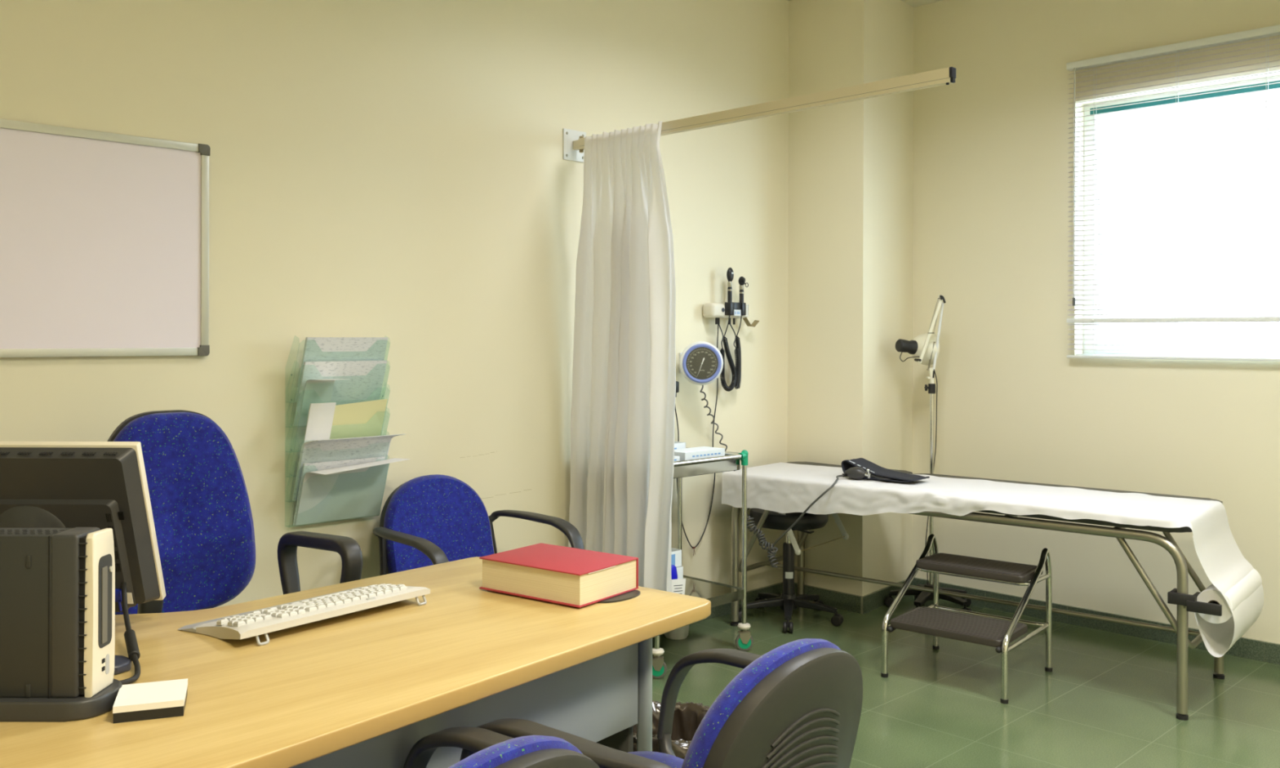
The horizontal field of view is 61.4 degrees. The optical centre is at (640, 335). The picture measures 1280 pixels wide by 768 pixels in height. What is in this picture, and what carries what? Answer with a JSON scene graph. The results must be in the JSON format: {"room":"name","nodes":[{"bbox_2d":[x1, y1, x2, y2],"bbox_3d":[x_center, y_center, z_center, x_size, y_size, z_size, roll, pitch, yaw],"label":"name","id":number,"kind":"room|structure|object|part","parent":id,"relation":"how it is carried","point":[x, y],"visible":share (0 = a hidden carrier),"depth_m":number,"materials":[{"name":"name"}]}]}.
{"room":"examination room","nodes":[
{"label":"examination room","id":0,"kind":"room"},
{"bbox_2d":[0,0,788,608],"bbox_3d":[-1.136,-0.188,3.658,6.530,2.970,0.200,0,0,-45],"label":"wall","id":1,"kind":"structure","parent":0,"point":[397,171],"depth_m":3.87,"materials":[{"name":"beige paint"}]},
{"bbox_2d":[0,118,210,357],"bbox_3d":[-1.653,-0.263,2.990,0.917,0.647,0.023,0,0,-45],"label":"whiteboard","id":2,"kind":"object","parent":1,"relation":"attached to","point":[104,236],"visible":1,"depth_m":3.09,"materials":[{"name":"white plastic"}]},
{"bbox_3d":[-1.655,0.048,2.991,0.915,0.024,0.019,0,0,-45],"label":"frame rail","id":3,"kind":"part","parent":2,"relation":"part of","materials":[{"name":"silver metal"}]},
{"bbox_3d":[-1.653,-0.573,2.991,0.915,0.024,0.019,0,0,-45],"label":"frame rail","id":4,"kind":"part","parent":2,"relation":"part of","materials":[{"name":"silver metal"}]},
{"bbox_3d":[-1.337,-0.262,3.304,0.024,0.597,0.019,0,0,-45],"label":"frame rail","id":5,"kind":"part","parent":2,"relation":"part of","materials":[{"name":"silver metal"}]},
{"bbox_2d":[461,451,527,498],"bbox_3d":[-0.575,0.532,4.076,0.418,0.182,0.001,0,0,-45],"label":"trim","id":6,"kind":"structure","parent":1,"relation":"attached to","point":[496,451],"depth_m":4.08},
{"bbox_2d":[679,341,751,518],"bbox_3d":[0.323,0.418,4.825,0.322,0.785,0.195,0,0,-6],"label":"pressure gauge","id":7,"kind":"object","parent":1,"relation":"attached to","point":[701,363],"visible":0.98,"depth_m":4.73,"materials":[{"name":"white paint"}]},
{"bbox_2d":[702,302,759,327],"bbox_3d":[0.427,-0.097,5.005,0.337,0.113,0.081,0,0,-45],"label":"station","id":8,"kind":"object","parent":1,"relation":"attached to","point":[716,310],"visible":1,"depth_m":4.94,"materials":[{"name":"beige plastic"}]},
{"bbox_2d":[675,324,719,555],"bbox_3d":[0.246,0.466,4.840,0.315,1.050,0.052,0,0,-45],"label":"power cord","id":9,"kind":"object","parent":8,"relation":"hanging from","point":[677,382],"visible":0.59,"depth_m":4.91,"materials":[{"name":"black plastic"}]},
{"bbox_2d":[718,267,737,391],"bbox_3d":[0.413,-0.028,4.965,0.113,0.572,0.046,0,0,-45],"label":"ophthalmoscope","id":10,"kind":"object","parent":8,"relation":"hanging from","point":[730,273],"visible":0.94,"depth_m":4.95,"materials":[{"name":"black plastic"}]},
{"bbox_3d":[0.407,0.082,4.971,0.113,0.353,0.031,0,0,-45],"label":"coiled cord","id":11,"kind":"part","parent":10,"relation":"part of","materials":[{"name":"black plastic"}]},
{"bbox_3d":[0.411,-0.158,4.956,0.021,0.132,0.021,0,0,-45],"label":"handle","id":12,"kind":"part","parent":10,"relation":"part of","materials":[{"name":"black plastic"}]},
{"bbox_2d":[729,276,748,389],"bbox_3d":[0.460,-0.013,5.015,0.055,0.525,0.082,0,0,36],"label":"otoscope","id":13,"kind":"object","parent":8,"relation":"hanging from","point":[741,280],"visible":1,"depth_m":5.01,"materials":[{"name":"black plastic"}]},
{"bbox_3d":[0.451,0.077,5.016,0.039,0.343,0.073,0,0,37],"label":"coiled cord","id":14,"kind":"part","parent":13,"relation":"part of","materials":[{"name":"black plastic"}]},
{"bbox_3d":[0.471,-0.153,5.015,0.021,0.122,0.021,0,0,-45],"label":"handle","id":15,"kind":"part","parent":13,"relation":"part of","materials":[{"name":"black plastic"}]},
{"bbox_2d":[688,582,782,625],"bbox_3d":[-1.255,1.256,3.397,5.601,0.080,0.013,0,0,-45],"label":"baseboard","id":16,"kind":"structure","parent":1,"relation":"attached to","point":[726,609],"depth_m":5.14,"materials":[{"name":"stone"}]},
{"bbox_2d":[563,66,955,162],"bbox_3d":[0.327,-0.769,3.772,0.120,0.124,1.694,0,0,-45],"label":"rail","id":17,"kind":"object","parent":1,"relation":"attached to","point":[573,140],"visible":0.93,"depth_m":3.57,"materials":[{"name":"cream paint"},{"name":"white painted metal"},{"name":"black plastic"}]},
{"bbox_3d":[-0.267,-0.771,4.372,0.120,0.124,0.005,0,0,-45],"label":"wall plate","id":18,"kind":"part","parent":17,"relation":"part of","materials":[{"name":"white paint"}]},
{"bbox_2d":[568,120,675,592],"bbox_3d":[-0.086,0.142,4.133,0.105,1.860,0.565,0,0,-45],"label":"privacy curtain","id":19,"kind":"object","parent":17,"relation":"hanging from","point":[623,410],"visible":0.88,"depth_m":4.09,"materials":[{"name":"white fabric"}]},
{"bbox_3d":[-1.000,0.310,3.578,0.335,0.620,0.096,0,0,-45],"label":"rack","id":20,"kind":"object","parent":1,"relation":"attached to","visible":0},
{"bbox_2d":[302,402,336,444],"bbox_3d":[-1.050,0.336,3.500,0.088,0.238,0.089,0,0,-45],"label":"leaflet","id":21,"kind":"object","parent":20,"relation":"in","point":[320,416],"visible":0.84,"depth_m":3.48,"materials":[{"name":"white paper"}]},
{"bbox_2d":[297,378,345,426],"bbox_3d":[-1.020,0.217,3.482,0.100,0.154,0.164,0,0,-45],"label":"leaflet","id":22,"kind":"object","parent":20,"relation":"in","point":[316,391],"visible":0.74,"depth_m":3.50,"materials":[{"name":"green paper"}]},
{"bbox_2d":[293,456,385,525],"bbox_3d":[-0.998,0.513,3.578,0.293,0.206,0.081,0,0,-45],"label":"sheaf","id":23,"kind":"object","parent":20,"relation":"in","point":[309,467],"visible":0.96,"depth_m":3.50,"materials":[{"name":"white paper"}]},
{"bbox_2d":[293,360,386,426],"bbox_3d":[-0.995,0.189,3.582,0.298,0.210,0.083,0,0,-45],"label":"pocket","id":24,"kind":"object","parent":20,"relation":"in","point":[363,381],"visible":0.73,"depth_m":3.58,"materials":[{"name":"green plastic"}]},
{"bbox_2d":[294,337,387,401],"bbox_3d":[-0.989,0.110,3.580,0.294,0.208,0.084,0,0,-45],"label":"sheaf","id":25,"kind":"object","parent":20,"relation":"in","point":[316,348],"visible":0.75,"depth_m":3.55,"materials":[{"name":"white paper"}]},
{"bbox_2d":[292,434,404,501],"bbox_3d":[-0.955,0.432,3.550,0.318,0.207,0.180,0,0,-45],"label":"sheaf","id":26,"kind":"object","parent":20,"relation":"in","point":[352,448],"visible":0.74,"depth_m":3.54,"materials":[{"name":"white paper"}]},
{"bbox_2d":[294,457,409,525],"bbox_3d":[-0.940,0.513,3.536,0.310,0.207,0.199,0,0,-45],"label":"pocket","id":27,"kind":"object","parent":20,"relation":"in","point":[357,491],"visible":1,"depth_m":3.57,"materials":[{"name":"white"}]},
{"bbox_2d":[329,399,386,439],"bbox_3d":[-0.979,0.334,3.590,0.260,0.241,0.084,0,0,-45],"label":"document folder","id":28,"kind":"object","parent":20,"relation":"in","point":[363,419],"visible":0.52,"depth_m":3.60,"materials":[{"name":"beige paper"}]},
{"bbox_2d":[787,0,913,595],"bbox_3d":[1.079,-0.182,5.400,0.530,2.970,0.440,0,0,-45],"label":"pillar","id":29,"kind":"structure","parent":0,"point":[851,260],"depth_m":5.21,"materials":[{"name":"beige paint"}]},
{"bbox_2d":[794,582,862,613],"bbox_3d":[0.886,1.263,5.206,0.013,0.080,0.428,0,0,-45],"label":"baseboard","id":30,"kind":"structure","parent":29,"relation":"attached to","point":[836,599],"depth_m":5.15,"materials":[{"name":"stone"}]},
{"bbox_2d":[860,578,913,614],"bbox_3d":[1.206,1.264,5.251,0.013,0.080,0.533,0,0,39],"label":"baseboard","id":31,"kind":"structure","parent":29,"relation":"attached to","point":[873,601],"depth_m":5.14,"materials":[{"name":"stone"}]},
{"bbox_2d":[787,0,942,7],"bbox_3d":[0.662,-1.718,1.846,6.530,0.100,5.300,0,0,-45],"label":"ceiling","id":32,"kind":"structure","parent":0,"point":[913,3],"depth_m":5.38,"materials":[{"name":"beige paint"}]},
{"bbox_2d":[652,595,1279,767],"bbox_3d":[0.653,1.352,1.846,6.530,0.100,5.300,0,0,-45],"label":"floor","id":33,"kind":"structure","parent":0,"point":[1108,700],"depth_m":3.89,"materials":[{"name":"green tile"}]},
{"bbox_2d":[107,409,362,614],"bbox_3d":[-1.074,0.748,2.679,0.600,1.097,0.657,0,0,-45],"label":"office chair","id":34,"kind":"object","parent":33,"relation":"on","point":[200,502],"visible":0.41,"depth_m":2.84,"materials":[{"name":"blue fabric"}]},
{"bbox_3d":[-1.168,0.677,2.430,0.050,0.350,0.373,0,0,-45],"label":"armrest","id":35,"kind":"part","parent":34,"relation":"part of","materials":[{"name":"grey plastic"}]},
{"bbox_3d":[-1.220,0.472,2.824,0.432,0.537,0.104,0,0,-45],"label":"backrest","id":36,"kind":"part","parent":34,"relation":"part of","materials":[{"name":"blue fabric"}]},
{"bbox_3d":[-0.827,0.678,2.767,0.050,0.350,0.373,0,0,-45],"label":"armrest","id":37,"kind":"part","parent":34,"relation":"part of","materials":[{"name":"grey plastic"}]},
{"bbox_2d":[0,556,711,767],"bbox_3d":[-0.769,0.933,1.911,1.899,0.730,1.205,0,0,-45],"label":"office desk","id":38,"kind":"object","parent":33,"relation":"on","point":[360,689],"visible":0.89,"depth_m":1.89,"materials":[{"name":"brown wood"}]},
{"bbox_2d":[0,527,122,722],"bbox_3d":[-1.000,0.431,1.641,0.400,0.272,0.118,0,0,0],"label":"computer tower","id":39,"kind":"object","parent":38,"relation":"on","point":[57,585],"visible":0.94,"depth_m":1.60,"materials":[{"name":"grey plastic"}]},
{"bbox_3d":[-0.821,0.417,1.637,0.013,0.243,0.068,0,0,0],"label":"panel","id":40,"kind":"part","parent":39,"relation":"part of","materials":[{"name":"beige plastic"}]},
{"bbox_2d":[0,441,165,684],"bbox_3d":[-1.082,0.382,1.959,0.520,0.370,0.467,0,0,0],"label":"computer monitor","id":41,"kind":"object","parent":38,"relation":"on","point":[101,485],"visible":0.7,"depth_m":2.00,"materials":[{"name":"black plastic"}]},
{"bbox_2d":[112,679,187,724],"bbox_3d":[-0.744,0.555,1.642,0.096,0.024,0.105,0,0,-20],"label":"pad","id":42,"kind":"object","parent":38,"relation":"on","point":[164,699],"visible":1,"depth_m":1.61,"materials":[{"name":"white paper"}]},
{"bbox_2d":[177,583,430,645],"bbox_3d":[-0.667,0.547,2.182,0.221,0.042,0.444,0,0,38],"label":"keyboard","id":43,"kind":"object","parent":38,"relation":"on","point":[255,623],"visible":1,"depth_m":2.09,"materials":[{"name":"grey plastic"}]},
{"bbox_3d":[-0.471,0.711,1.700,1.482,0.219,0.202,0,0,-45],"label":"modesty panel","id":44,"kind":"part","parent":38,"relation":"part of","materials":[{"name":"grey"}]},
{"bbox_2d":[479,542,638,608],"bbox_3d":[-0.182,0.531,2.407,0.288,0.070,0.209,0,0,36],"label":"book","id":45,"kind":"object","parent":38,"relation":"on","point":[578,578],"visible":1,"depth_m":2.35,"materials":[{"name":"red paper"}]},
{"bbox_3d":[-0.228,0.921,2.462,0.530,0.637,0.016,0,0,38],"label":"panel","id":46,"kind":"part","parent":38,"relation":"part of","materials":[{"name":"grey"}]},
{"bbox_2d":[597,590,639,603],"bbox_3d":[-0.049,0.568,2.348,0.130,0.004,0.065,0,0,-45],"label":"pad","id":47,"kind":"object","parent":38,"relation":"on","point":[634,593],"visible":0.67,"depth_m":2.33,"materials":[{"name":"grey plastic"}]},
{"bbox_3d":[0.009,0.946,2.295,0.027,0.685,0.034,0,0,-45],"label":"leg","id":48,"kind":"part","parent":38,"relation":"part of","materials":[{"name":"grey metal"}]},
{"bbox_2d":[373,474,584,575],"bbox_3d":[-0.548,0.891,3.554,0.599,0.815,0.688,0,0,-45],"label":"chair","id":49,"kind":"object","parent":33,"relation":"on","point":[428,520],"visible":0.55,"depth_m":3.67,"materials":[{"name":"blue fabric"}]},
{"bbox_3d":[-0.889,0.966,3.582,0.035,0.646,0.163,0,0,-45],"label":"leg","id":50,"kind":"part","parent":49,"relation":"part of","materials":[{"name":"black plastic"}]},
{"bbox_3d":[-0.725,0.725,3.360,0.077,0.208,0.467,0,0,-41],"label":"armrest","id":51,"kind":"part","parent":49,"relation":"part of","materials":[{"name":"grey plastic"}]},
{"bbox_3d":[-0.696,0.658,3.704,0.420,0.350,0.130,0,0,-45],"label":"backrest","id":52,"kind":"part","parent":49,"relation":"part of","materials":[{"name":"blue fabric"}]},
{"bbox_3d":[-0.573,0.967,3.895,0.035,0.646,0.163,0,0,-45],"label":"leg","id":53,"kind":"part","parent":49,"relation":"part of","materials":[{"name":"black plastic"}]},
{"bbox_3d":[-0.352,0.726,3.729,0.467,0.208,0.077,0,0,42],"label":"armrest","id":54,"kind":"part","parent":49,"relation":"part of","materials":[{"name":"grey plastic"}]},
{"bbox_2d":[403,727,599,767],"bbox_3d":[-0.368,0.891,1.433,0.688,0.815,0.599,0,0,39],"label":"chair","id":55,"kind":"object","parent":33,"relation":"on","point":[492,749],"visible":1,"depth_m":1.32,"materials":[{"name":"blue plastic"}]},
{"bbox_3d":[-0.213,0.727,1.646,0.467,0.208,0.077,0,0,42],"label":"armrest","id":56,"kind":"part","parent":55,"relation":"part of","materials":[{"name":"grey plastic"}]},
{"bbox_3d":[-0.203,0.659,1.301,0.130,0.350,0.420,0,0,39],"label":"backrest","id":57,"kind":"part","parent":55,"relation":"part of","materials":[{"name":"blue fabric"}]},
{"bbox_2d":[459,638,862,767],"bbox_3d":[0.054,0.893,1.878,0.688,0.815,0.599,0,0,42],"label":"chair","id":58,"kind":"object","parent":33,"relation":"on","point":[797,704],"visible":0.94,"depth_m":1.66,"materials":[{"name":"grey plastic"}]},
{"bbox_3d":[-0.132,0.727,1.693,0.467,0.208,0.077,0,0,39],"label":"armrest","id":59,"kind":"part","parent":58,"relation":"part of","materials":[{"name":"grey plastic"}]},
{"bbox_3d":[0.006,0.851,1.922,0.430,0.047,0.460,0,0,42],"label":"seat","id":60,"kind":"part","parent":58,"relation":"part of","materials":[{"name":"blue fabric"}]},
{"bbox_3d":[0.056,0.854,2.211,0.029,0.067,0.064,0,0,-23],"label":"arm mount","id":61,"kind":"part","parent":58,"relation":"part of","materials":[{"name":"grey plastic"}]},
{"bbox_3d":[0.222,0.728,2.082,0.077,0.208,0.467,0,0,-44],"label":"armrest","id":62,"kind":"part","parent":58,"relation":"part of","materials":[{"name":"grey plastic"}]},
{"bbox_3d":[0.211,0.661,1.736,0.130,0.350,0.420,0,0,42],"label":"backrest","id":63,"kind":"part","parent":58,"relation":"part of","materials":[{"name":"blue fabric"}]},
{"bbox_2d":[633,700,709,759],"bbox_3d":[0.079,1.136,2.757,0.310,0.328,0.309,0,0,-45],"label":"waste bin","id":64,"kind":"object","parent":33,"relation":"on","point":[687,717],"visible":0.19,"depth_m":2.85,"materials":[{"name":"silver plastic"}]},
{"bbox_2d":[664,625,688,639],"bbox_3d":[0.155,1.210,4.652,0.140,0.180,0.140,0,0,-45],"label":"bucket","id":65,"kind":"object","parent":33,"relation":"on","point":[680,633],"visible":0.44,"depth_m":4.61,"materials":[{"name":"white paint"}]},
{"bbox_2d":[652,447,753,678],"bbox_3d":[0.118,0.887,4.406,0.585,0.828,0.438,0,0,-45],"label":"trolley","id":66,"kind":"object","parent":33,"relation":"on","point":[717,593],"visible":0.27,"depth_m":4.44,"materials":[{"name":"silver metal"}]},
{"bbox_3d":[0.065,0.850,4.104,0.021,0.700,0.021,0,0,-45],"label":"post","id":67,"kind":"part","parent":66,"relation":"part of","materials":[{"name":"silver metal"}]},
{"bbox_2d":[671,564,677,579],"bbox_3d":[0.119,0.975,4.210,0.070,0.156,0.028,0,0,-45],"label":"bottle","id":68,"kind":"object","parent":66,"relation":"on","point":[673,570],"visible":0.28,"depth_m":4.21,"materials":[{"name":"blue plastic"}]},
{"bbox_2d":[674,456,679,461],"bbox_3d":[0.065,0.513,4.226,0.130,0.080,0.126,0,0,-45],"label":"flat box","id":69,"kind":"object","parent":66,"relation":"on","point":[676,458],"visible":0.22,"depth_m":4.22,"materials":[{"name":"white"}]},
{"bbox_2d":[671,578,685,595],"bbox_3d":[0.145,1.000,4.204,0.095,0.108,0.002,0,0,-45],"label":"paper note","id":70,"kind":"object","parent":66,"relation":"on","point":[677,585],"visible":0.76,"depth_m":4.21,"materials":[{"name":"white paper"}]},
{"bbox_3d":[0.172,0.851,4.728,0.021,0.700,0.021,0,0,-45],"label":"post","id":71,"kind":"part","parent":66,"relation":"part of","materials":[{"name":"silver metal"}]},
{"bbox_2d":[674,441,685,449],"bbox_3d":[0.061,0.442,4.436,0.210,0.222,0.150,0,0,-45],"label":"open box","id":72,"kind":"object","parent":66,"relation":"on","point":[677,445],"visible":0.1,"depth_m":4.44,"materials":[{"name":"white"}]},
{"bbox_2d":[674,446,724,461],"bbox_3d":[0.221,0.508,4.374,0.240,0.092,0.116,0,0,-45],"label":"flat box","id":73,"kind":"object","parent":66,"relation":"on","point":[685,454],"visible":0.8,"depth_m":4.34,"materials":[{"name":"white"}]},
{"bbox_2d":[673,459,739,478],"bbox_3d":[0.119,0.528,4.416,0.487,0.055,0.340,0,0,-45],"label":"tray","id":74,"kind":"object","parent":66,"relation":"on","point":[689,470],"depth_m":4.31,"materials":[{"name":"silver metal"}]},
{"bbox_2d":[683,575,743,608],"bbox_3d":[0.118,1.068,4.416,0.527,0.040,0.380,0,0,-45],"label":"shelf","id":75,"kind":"object","parent":66,"relation":"attached to","point":[717,593],"depth_m":4.45,"materials":[{"name":"silver metal"}]},
{"bbox_3d":[0.431,0.851,4.467,0.021,0.700,0.021,0,0,-45],"label":"post","id":76,"kind":"part","parent":66,"relation":"part of","materials":[{"name":"silver metal"}]},
{"bbox_3d":[0.085,1.019,4.293,0.126,0.066,0.131,0,0,-45],"label":"tissue box","id":77,"kind":"object","parent":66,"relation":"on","visible":0},
{"bbox_2d":[676,566,683,579],"bbox_3d":[0.083,0.953,4.293,0.123,0.066,0.127,0,0,-45],"label":"tissue box","id":78,"kind":"object","parent":77,"relation":"on","point":[679,570],"visible":0.09,"depth_m":4.28,"materials":[{"name":"white cardboard"}]},
{"bbox_2d":[671,547,681,568],"bbox_3d":[0.067,0.835,4.308,0.120,0.170,0.161,0,0,-45],"label":"tissue box","id":79,"kind":"object","parent":78,"relation":"on","point":[676,554],"visible":0.18,"depth_m":4.27,"materials":[{"name":"white cardboard"}]},
{"bbox_2d":[737,508,843,633],"bbox_3d":[0.692,1.046,4.960,0.471,0.512,0.492,0,0,-45],"label":"stool","id":80,"kind":"object","parent":33,"relation":"on","point":[788,601],"visible":0.88,"depth_m":4.88,"materials":[{"name":"black plastic"}]},
{"bbox_3d":[0.555,1.224,4.925,0.200,0.046,0.045,0,0,-10],"label":"star arm","id":81,"kind":"part","parent":80,"relation":"part of","materials":[{"name":"black plastic"}]},
{"bbox_3d":[0.621,1.224,5.058,0.045,0.046,0.200,0,0,-28],"label":"star arm","id":82,"kind":"part","parent":80,"relation":"part of","materials":[{"name":"black plastic"}]},
{"bbox_3d":[0.662,1.224,4.821,0.045,0.046,0.200,0,0,8],"label":"star arm","id":83,"kind":"part","parent":80,"relation":"part of","materials":[{"name":"black plastic"}]},
{"bbox_3d":[0.681,0.831,4.946,0.360,0.082,0.360,0,0,-45],"label":"seat","id":84,"kind":"part","parent":80,"relation":"part of","materials":[{"name":"black leather"}]},
{"bbox_3d":[0.757,0.897,4.979,0.140,0.040,0.037,0,0,-39],"label":"height lever","id":85,"kind":"part","parent":80,"relation":"part of","materials":[{"name":"black plastic"}]},
{"bbox_3d":[0.769,1.224,5.035,0.200,0.046,0.045,0,0,-45],"label":"star arm","id":86,"kind":"part","parent":80,"relation":"part of","materials":[{"name":"black plastic"}]},
{"bbox_3d":[0.793,1.224,4.890,0.200,0.046,0.045,0,0,26],"label":"star arm","id":87,"kind":"part","parent":80,"relation":"part of","materials":[{"name":"black plastic"}]},
{"bbox_2d":[884,295,971,611],"bbox_3d":[1.386,0.555,5.149,0.421,1.498,0.406,0,0,0],"label":"lamp","id":88,"kind":"object","parent":33,"relation":"on","point":[924,348],"visible":0.79,"depth_m":5.13,"materials":[{"name":"white metal"}]},
{"bbox_3d":[1.281,1.226,5.166,0.165,0.046,0.050,0,0,16],"label":"star arm","id":89,"kind":"part","parent":88,"relation":"part of","materials":[{"name":"black plastic"}]},
{"bbox_2d":[895,338,917,354],"bbox_3d":[1.297,0.053,5.175,0.152,0.074,0.106,0,0,-45],"label":"lamp head","id":90,"kind":"object","parent":88,"relation":"attached to","point":[910,347],"depth_m":5.14,"materials":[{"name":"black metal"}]},
{"bbox_3d":[1.287,0.100,5.134,0.098,0.050,0.028,0,0,37],"label":"lamp cord","id":91,"kind":"part","parent":88,"relation":"part of","materials":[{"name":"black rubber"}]},
{"bbox_3d":[1.325,1.226,5.045,0.050,0.046,0.165,0,0,34],"label":"star arm","id":92,"kind":"part","parent":88,"relation":"part of","materials":[{"name":"black plastic"}]},
{"bbox_3d":[1.358,0.067,5.193,0.105,0.157,0.156,0,0,-18],"label":"lamp shade","id":93,"kind":"part","parent":88,"relation":"part of","materials":[{"name":"beige metal"}]},
{"bbox_3d":[1.368,0.248,5.136,0.021,0.030,0.030,0,0,0],"label":"clamp knob","id":94,"kind":"part","parent":88,"relation":"part of","materials":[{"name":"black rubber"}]},
{"bbox_3d":[1.372,-0.023,5.099,0.123,0.311,0.017,0,0,-9],"label":"arm","id":95,"kind":"part","parent":88,"relation":"part of","materials":[{"name":"beige metal"}]},
{"bbox_3d":[1.387,0.692,5.135,0.054,1.065,0.028,0,0,0],"label":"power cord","id":96,"kind":"part","parent":88,"relation":"part of","materials":[{"name":"silver metal"}]},
{"bbox_3d":[1.418,0.008,5.136,0.055,0.334,0.012,0,0,0],"label":"arm","id":97,"kind":"part","parent":88,"relation":"part of","materials":[{"name":"white paint"}]},
{"bbox_3d":[1.488,1.227,5.173,0.165,0.046,0.050,0,0,-20],"label":"star arm","id":98,"kind":"part","parent":88,"relation":"part of","materials":[{"name":"black plastic"}]},
{"bbox_3d":[1.453,1.226,5.050,0.050,0.046,0.165,0,0,-38],"label":"star arm","id":99,"kind":"part","parent":88,"relation":"part of","materials":[{"name":"black plastic"}]},
{"bbox_2d":[880,533,1052,704],"bbox_3d":[1.262,1.061,4.155,0.489,0.485,0.498,0,0,39],"label":"step stool","id":100,"kind":"object","parent":33,"relation":"on","point":[935,620],"visible":1,"depth_m":4.12,"materials":[{"name":"silver metal"}]},
{"bbox_3d":[1.082,1.055,4.301,0.023,0.473,0.494,0,0,39],"label":"frame","id":101,"kind":"part","parent":100,"relation":"part of","materials":[{"name":"silver metal"}]},
{"bbox_3d":[1.442,1.056,4.010,0.023,0.473,0.494,0,0,39],"label":"frame","id":102,"kind":"part","parent":100,"relation":"part of","materials":[{"name":"silver metal"}]},
{"bbox_2d":[730,462,1224,720],"bbox_3d":[1.355,0.962,4.457,2.005,0.684,0.656,0,0,39],"label":"examination table","id":103,"kind":"object","parent":33,"relation":"on","point":[1185,602],"visible":0.48,"depth_m":4.00,"materials":[{"name":"silver metal"}]},
{"bbox_3d":[0.827,0.941,4.874,0.004,0.024,0.361,0,0,44],"label":"release rod","id":104,"kind":"part","parent":103,"relation":"part of","materials":[{"name":"silver metal"}]},
{"bbox_3d":[1.321,1.081,4.495,1.885,0.021,0.018,0,0,39],"label":"long rail","id":105,"kind":"part","parent":103,"relation":"part of","materials":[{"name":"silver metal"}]},
{"bbox_2d":[721,462,1263,657],"bbox_3d":[1.332,0.846,4.414,2.055,0.466,0.582,0,0,39],"label":"sheet","id":106,"kind":"object","parent":103,"relation":"on","point":[780,487],"visible":0.93,"depth_m":4.11,"materials":[{"name":"white paper"}]},
{"bbox_2d":[746,457,929,568],"bbox_3d":[0.840,0.770,4.645,0.694,0.463,0.382,0,0,39],"label":"pressure cuff","id":107,"kind":"object","parent":106,"relation":"on","point":[855,468],"visible":1,"depth_m":4.62,"materials":[{"name":"black fabric"}]},
{"bbox_3d":[0.919,0.587,4.603,0.095,0.054,0.054,0,0,39],"label":"bulb","id":108,"kind":"part","parent":107,"relation":"part of","materials":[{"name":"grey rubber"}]},
{"bbox_3d":[1.498,0.982,4.699,1.875,0.606,0.035,0,0,39],"label":"frame","id":109,"kind":"part","parent":103,"relation":"part of","materials":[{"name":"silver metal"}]},
{"bbox_2d":[911,0,1279,644],"bbox_3d":[2.907,-0.176,4.072,0.200,2.970,4.900,0,0,-45],"label":"wall","id":110,"kind":"structure","parent":0,"point":[991,224],"depth_m":4.94,"materials":[{"name":"beige paint"}]},
{"bbox_2d":[913,577,1279,665],"bbox_3d":[2.965,1.269,3.859,0.013,0.080,4.510,0,0,-45],"label":"baseboard","id":111,"kind":"structure","parent":110,"relation":"attached to","point":[1244,647],"depth_m":4.74,"materials":[{"name":"stone"}]},
{"bbox_2d":[1075,75,1279,358],"bbox_3d":[2.496,-0.480,4.456,0.145,1.154,1.345,0,0,-45],"label":"window","id":112,"kind":"structure","parent":110,"relation":"in","point":[1098,353],"depth_m":4.81,"materials":[{"name":"white paint"}]},
{"bbox_2d":[1066,24,1279,361],"bbox_3d":[2.432,-0.563,4.364,0.058,1.329,1.425,0,0,-45],"label":"blind","id":113,"kind":"object","parent":112,"relation":"attached to","point":[1273,30],"visible":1,"depth_m":4.53,"materials":[{"name":"white paint"}]},
{"bbox_3d":[2.019,-0.554,4.789,0.030,1.300,0.002,0,0,-45],"label":"ladder cord","id":114,"kind":"part","parent":113,"relation":"part of","materials":[{"name":"white fabric"}]},
{"bbox_3d":[2.434,-0.066,4.367,0.030,0.020,1.425,0,0,-45],"label":"rail","id":115,"kind":"part","parent":113,"relation":"part of","materials":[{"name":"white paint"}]},
{"bbox_3d":[2.433,0.095,4.367,0.026,0.012,1.425,0,0,-45],"label":"rail","id":116,"kind":"part","parent":113,"relation":"part of","materials":[{"name":"white paint"}]},
{"bbox_3d":[2.261,-0.553,4.543,0.030,1.300,0.002,0,0,-45],"label":"ladder cord","id":117,"kind":"part","parent":113,"relation":"part of","materials":[{"name":"white fabric"}]},
{"bbox_3d":[2.501,-0.552,4.302,0.030,1.300,0.002,0,0,-45],"label":"ladder cord","id":118,"kind":"part","parent":113,"relation":"part of","materials":[{"name":"white fabric"}]},
{"bbox_3d":[2.471,0.090,4.433,0.080,0.012,1.341,0,0,-45],"label":"sill","id":119,"kind":"part","parent":112,"relation":"part of","materials":[{"name":"white paint"}]}
]}

